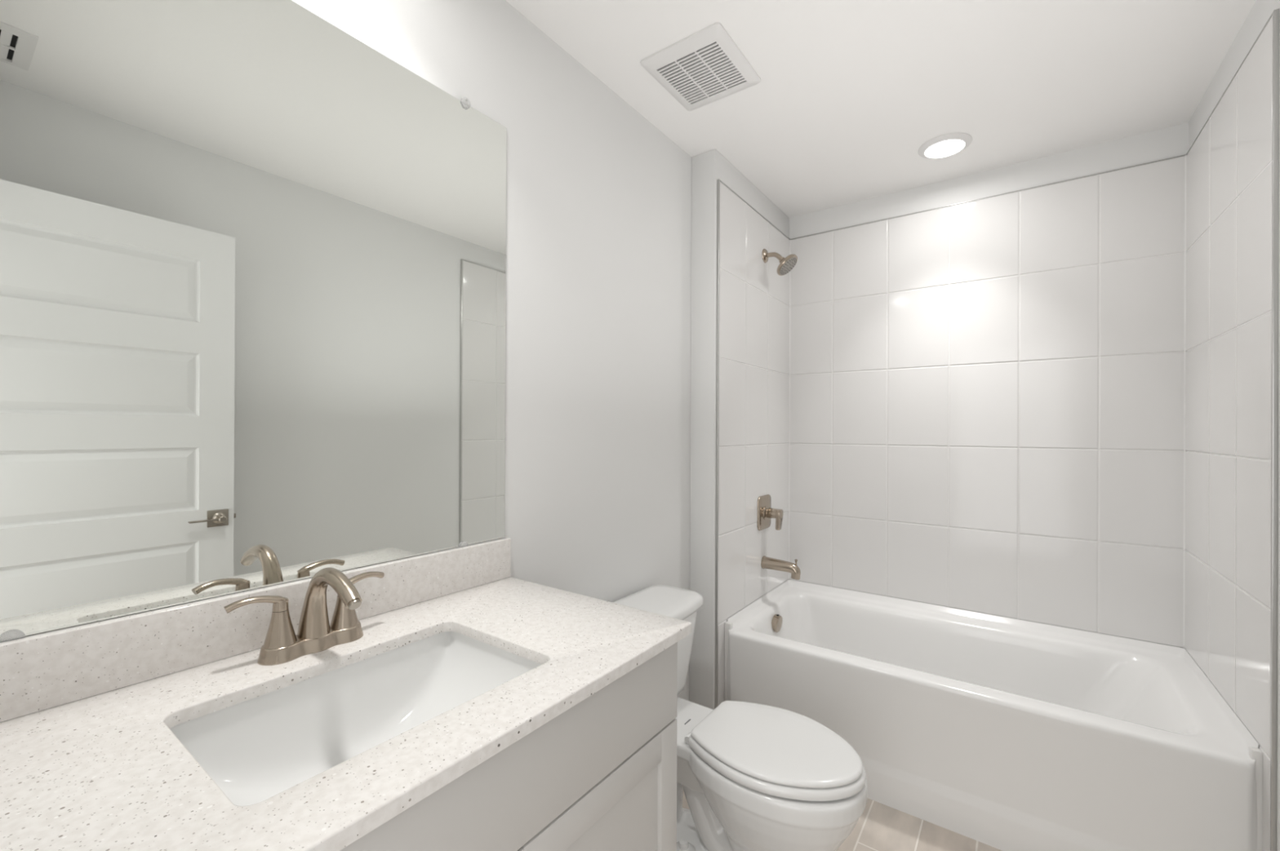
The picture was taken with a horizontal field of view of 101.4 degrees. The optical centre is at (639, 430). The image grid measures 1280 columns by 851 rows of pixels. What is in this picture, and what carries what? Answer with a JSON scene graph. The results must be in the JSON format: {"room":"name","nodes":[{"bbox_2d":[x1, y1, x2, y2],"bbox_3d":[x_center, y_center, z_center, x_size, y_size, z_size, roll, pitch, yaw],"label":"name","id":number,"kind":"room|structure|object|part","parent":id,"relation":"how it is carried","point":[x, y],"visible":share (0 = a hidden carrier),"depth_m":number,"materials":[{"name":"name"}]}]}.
{"room":"bathroom","nodes":[
{"label":"bathroom","id":0,"kind":"room"},
{"bbox_2d":[25,0,691,701],"bbox_3d":[-0.158,0.071,1.857,0.194,2.440,3.100,0,0,36],"label":"wall","id":1,"kind":"structure","parent":0,"point":[597,477],"depth_m":1.64,"materials":[{"name":"white paint"}]},
{"bbox_2d":[0,0,506,643],"bbox_3d":[-0.631,-0.268,1.022,0.012,1.109,0.930,0,0,36],"label":"mirror","id":2,"kind":"object","parent":1,"relation":"attached to","point":[252,258],"visible":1,"depth_m":0.90,"materials":[{"name":"silver glass"}]},
{"bbox_2d":[0,537,511,722],"bbox_3d":[-0.634,0.338,1.009,0.024,0.102,0.964,0,0,36],"label":"backsplash","id":3,"kind":"structure","parent":1,"relation":"attached to","point":[43,671],"depth_m":0.84,"materials":[{"name":"stone"}]},
{"bbox_2d":[688,149,791,710],"bbox_3d":[0.510,0.074,2.508,0.128,2.440,0.848,0,0,36],"label":"wall","id":4,"kind":"structure","parent":0,"point":[755,301],"depth_m":2.27,"materials":[{"name":"white tile"}]},
{"bbox_2d":[715,179,790,708],"bbox_3d":[0.556,0.135,2.477,0.011,2.318,0.827,0,0,36],"label":"trim","id":5,"kind":"structure","parent":4,"relation":"attached to","point":[718,181],"depth_m":2.14,"materials":[{"name":"grey metal"}]},
{"bbox_2d":[756,494,782,530],"bbox_3d":[0.631,0.398,2.501,0.089,0.162,0.152,0,0,36],"label":"shower valve","id":6,"kind":"object","parent":4,"relation":"attached to","point":[765,513],"visible":1,"depth_m":2.49,"materials":[{"name":"silver metal"}]},
{"bbox_3d":[0.644,0.399,2.496,0.062,0.049,0.049,0,0,36],"label":"handle","id":7,"kind":"part","parent":6,"relation":"part of","materials":[{"name":"silver metal"}]},
{"bbox_3d":[0.659,0.427,2.484,0.024,0.097,0.049,0,0,36],"label":"lever","id":8,"kind":"part","parent":6,"relation":"part of","materials":[{"name":"silver metal"}]},
{"bbox_2d":[761,248,797,275],"bbox_3d":[0.666,-0.803,2.483,0.157,0.140,0.115,0,0,36],"label":"shower","id":9,"kind":"object","parent":4,"relation":"attached to","point":[786,264],"visible":1,"depth_m":2.47,"materials":[{"name":"silver metal"}]},
{"bbox_3d":[0.642,-0.824,2.501,0.089,0.053,0.021,0,0,36],"label":"arm","id":10,"kind":"part","parent":9,"relation":"part of","materials":[{"name":"silver metal"}]},
{"bbox_2d":[760,555,800,579],"bbox_3d":[0.669,0.647,2.476,0.181,0.091,0.061,0,0,36],"label":"tub spout","id":11,"kind":"object","parent":4,"relation":"attached to","point":[770,563],"visible":1,"depth_m":2.46,"materials":[{"name":"silver metal"}]},
{"bbox_2d":[682,791,1002,850],"bbox_3d":[0.325,1.342,0.518,2.650,0.100,4.700,0,0,36],"label":"floor","id":12,"kind":"structure","parent":0,"point":[880,827],"depth_m":1.67,"materials":[{"name":"beige tile"}]},
{"bbox_2d":[339,642,677,850],"bbox_3d":[-0.423,0.850,0.844,0.559,0.878,0.928,0,0,36],"label":"vanity cabinet","id":13,"kind":"object","parent":12,"relation":"on","point":[601,775],"visible":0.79,"depth_m":0.82,"materials":[{"name":"grey paint"}]},
{"bbox_2d":[0,577,691,850],"bbox_3d":[-0.408,0.400,0.846,0.580,0.020,0.964,0,0,36],"label":"countertop","id":14,"kind":"structure","parent":13,"relation":"on","point":[107,771],"depth_m":0.66,"materials":[{"name":"stone"}]},
{"bbox_2d":[223,567,384,666],"bbox_3d":[-0.534,0.314,0.902,0.186,0.152,0.259,0,0,36],"label":"faucet","id":15,"kind":"object","parent":14,"relation":"on","point":[315,634],"visible":1,"depth_m":0.91,"materials":[{"name":"silver metal"}]},
{"bbox_3d":[-0.637,0.292,0.871,0.023,0.032,0.089,0,0,41],"label":"lever","id":16,"kind":"part","parent":15,"relation":"part of","materials":[{"name":"silver metal"}]},
{"bbox_3d":[-0.615,0.338,0.896,0.049,0.058,0.049,0,0,36],"label":"handle","id":17,"kind":"part","parent":15,"relation":"part of","materials":[{"name":"silver metal"}]},
{"bbox_3d":[-0.585,0.377,0.939,0.062,0.024,0.169,0,0,36],"label":"plate","id":18,"kind":"part","parent":15,"relation":"part of","materials":[{"name":"silver metal"}]},
{"bbox_3d":[-0.533,0.303,0.901,0.179,0.130,0.052,0,0,36],"label":"spout","id":19,"kind":"part","parent":15,"relation":"part of","materials":[{"name":"silver metal"}]},
{"bbox_3d":[-0.554,0.338,0.981,0.049,0.058,0.049,0,0,36],"label":"handle","id":20,"kind":"part","parent":15,"relation":"part of","materials":[{"name":"silver metal"}]},
{"bbox_3d":[-0.537,0.293,1.010,0.023,0.032,0.089,0,0,30],"label":"lever","id":21,"kind":"part","parent":15,"relation":"part of","materials":[{"name":"silver metal"}]},
{"bbox_2d":[169,631,542,806],"bbox_3d":[-0.400,0.490,0.805,0.344,0.159,0.492,0,0,36],"label":"sink","id":22,"kind":"object","parent":14,"relation":"in","point":[257,749],"visible":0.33,"depth_m":0.89,"materials":[{"name":"white ceramic"}]},
{"bbox_3d":[-0.069,0.880,0.875,0.020,0.596,0.462,0,0,36],"label":"door","id":23,"kind":"part","parent":13,"relation":"part of","materials":[{"name":"grey paint"}]},
{"bbox_2d":[612,585,867,850],"bbox_3d":[0.246,0.933,1.553,0.796,0.718,0.478,0,0,36],"label":"toilet","id":24,"kind":"object","parent":12,"relation":"on","point":[752,777],"visible":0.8,"depth_m":1.39,"materials":[{"name":"white ceramic"}]},
{"bbox_3d":[0.021,0.594,1.717,0.236,0.042,0.478,0,0,36],"label":"tank lid","id":25,"kind":"part","parent":24,"relation":"part of","materials":[{"name":"white ceramic"}]},
{"bbox_3d":[0.017,0.760,1.719,0.210,0.290,0.444,0,0,36],"label":"tank","id":26,"kind":"part","parent":24,"relation":"part of","materials":[{"name":"white ceramic"}]},
{"bbox_3d":[0.255,1.099,1.546,0.773,0.386,0.361,0,0,36],"label":"bowl","id":27,"kind":"part","parent":24,"relation":"part of","materials":[{"name":"white ceramic"}]},
{"bbox_3d":[0.383,0.865,1.455,0.441,0.018,0.345,0,0,36],"label":"seat lid","id":28,"kind":"part","parent":24,"relation":"part of","materials":[{"name":"white plastic"}]},
{"bbox_3d":[0.383,0.890,1.455,0.456,0.026,0.360,0,0,36],"label":"seat","id":29,"kind":"part","parent":24,"relation":"part of","materials":[{"name":"white plastic"}]},
{"bbox_2d":[724,580,1262,850],"bbox_3d":[1.175,1.050,2.054,1.496,0.492,0.784,0,0,36],"label":"bathtub","id":30,"kind":"object","parent":12,"relation":"on","point":[1004,734],"visible":0.97,"depth_m":1.74,"materials":[{"name":"white ceramic"}]},
{"bbox_2d":[505,0,1256,217],"bbox_3d":[0.336,-1.198,0.520,2.650,0.100,4.700,0,0,36],"label":"ceiling","id":31,"kind":"structure","parent":0,"point":[847,96],"depth_m":1.69,"materials":[{"name":"white paint"}]},
{"bbox_2d":[640,22,760,111],"bbox_3d":[0.198,-1.138,1.674,0.278,0.020,0.304,0,0,36],"label":"exhaust fan","id":32,"kind":"object","parent":31,"relation":"attached to","point":[707,66],"visible":1,"depth_m":1.64,"materials":[{"name":"white plastic"}]},
{"bbox_2d":[656,41,746,105],"bbox_3d":[0.199,-1.130,1.669,0.208,0.005,0.220,0,0,36],"label":"grille","id":33,"kind":"object","parent":32,"relation":"attached to","point":[706,71],"depth_m":1.66,"materials":[{"name":"white plastic"}]},
{"bbox_2d":[918,132,972,159],"bbox_3d":[1.226,-1.136,2.107,0.189,0.014,0.189,0,0,36],"label":"recessed light","id":34,"kind":"object","parent":31,"relation":"in","point":[949,144],"visible":1,"depth_m":2.09,"materials":[{"name":"white plastic"}]},
{"bbox_2d":[788,122,1188,648],"bbox_3d":[1.393,0.078,2.450,1.628,2.440,0.110,0,0,36],"label":"wall","id":35,"kind":"structure","parent":0,"point":[987,394],"depth_m":2.26,"materials":[{"name":"white tile"}]},
{"bbox_2d":[790,154,1186,239],"bbox_3d":[1.416,-1.019,2.377,1.496,0.004,0.011,0,0,36],"label":"trim","id":36,"kind":"structure","parent":35,"relation":"attached to","point":[1185,154],"depth_m":2.25,"materials":[{"name":"grey metal"}]},
{"bbox_2d":[1182,0,1279,850],"bbox_3d":[1.246,0.076,0.779,0.112,2.440,2.993,0,0,36],"label":"wall","id":37,"kind":"structure","parent":0,"point":[1228,332],"depth_m":1.51,"materials":[{"name":"white tile"}]},
{"bbox_2d":[1186,8,1279,850],"bbox_3d":[1.779,0.140,1.601,0.010,2.318,0.819,0,0,36],"label":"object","id":38,"kind":"structure","parent":37,"relation":"attached to","point":[1276,13],"depth_m":1.27,"materials":[{"name":"grey metal"}]}
]}

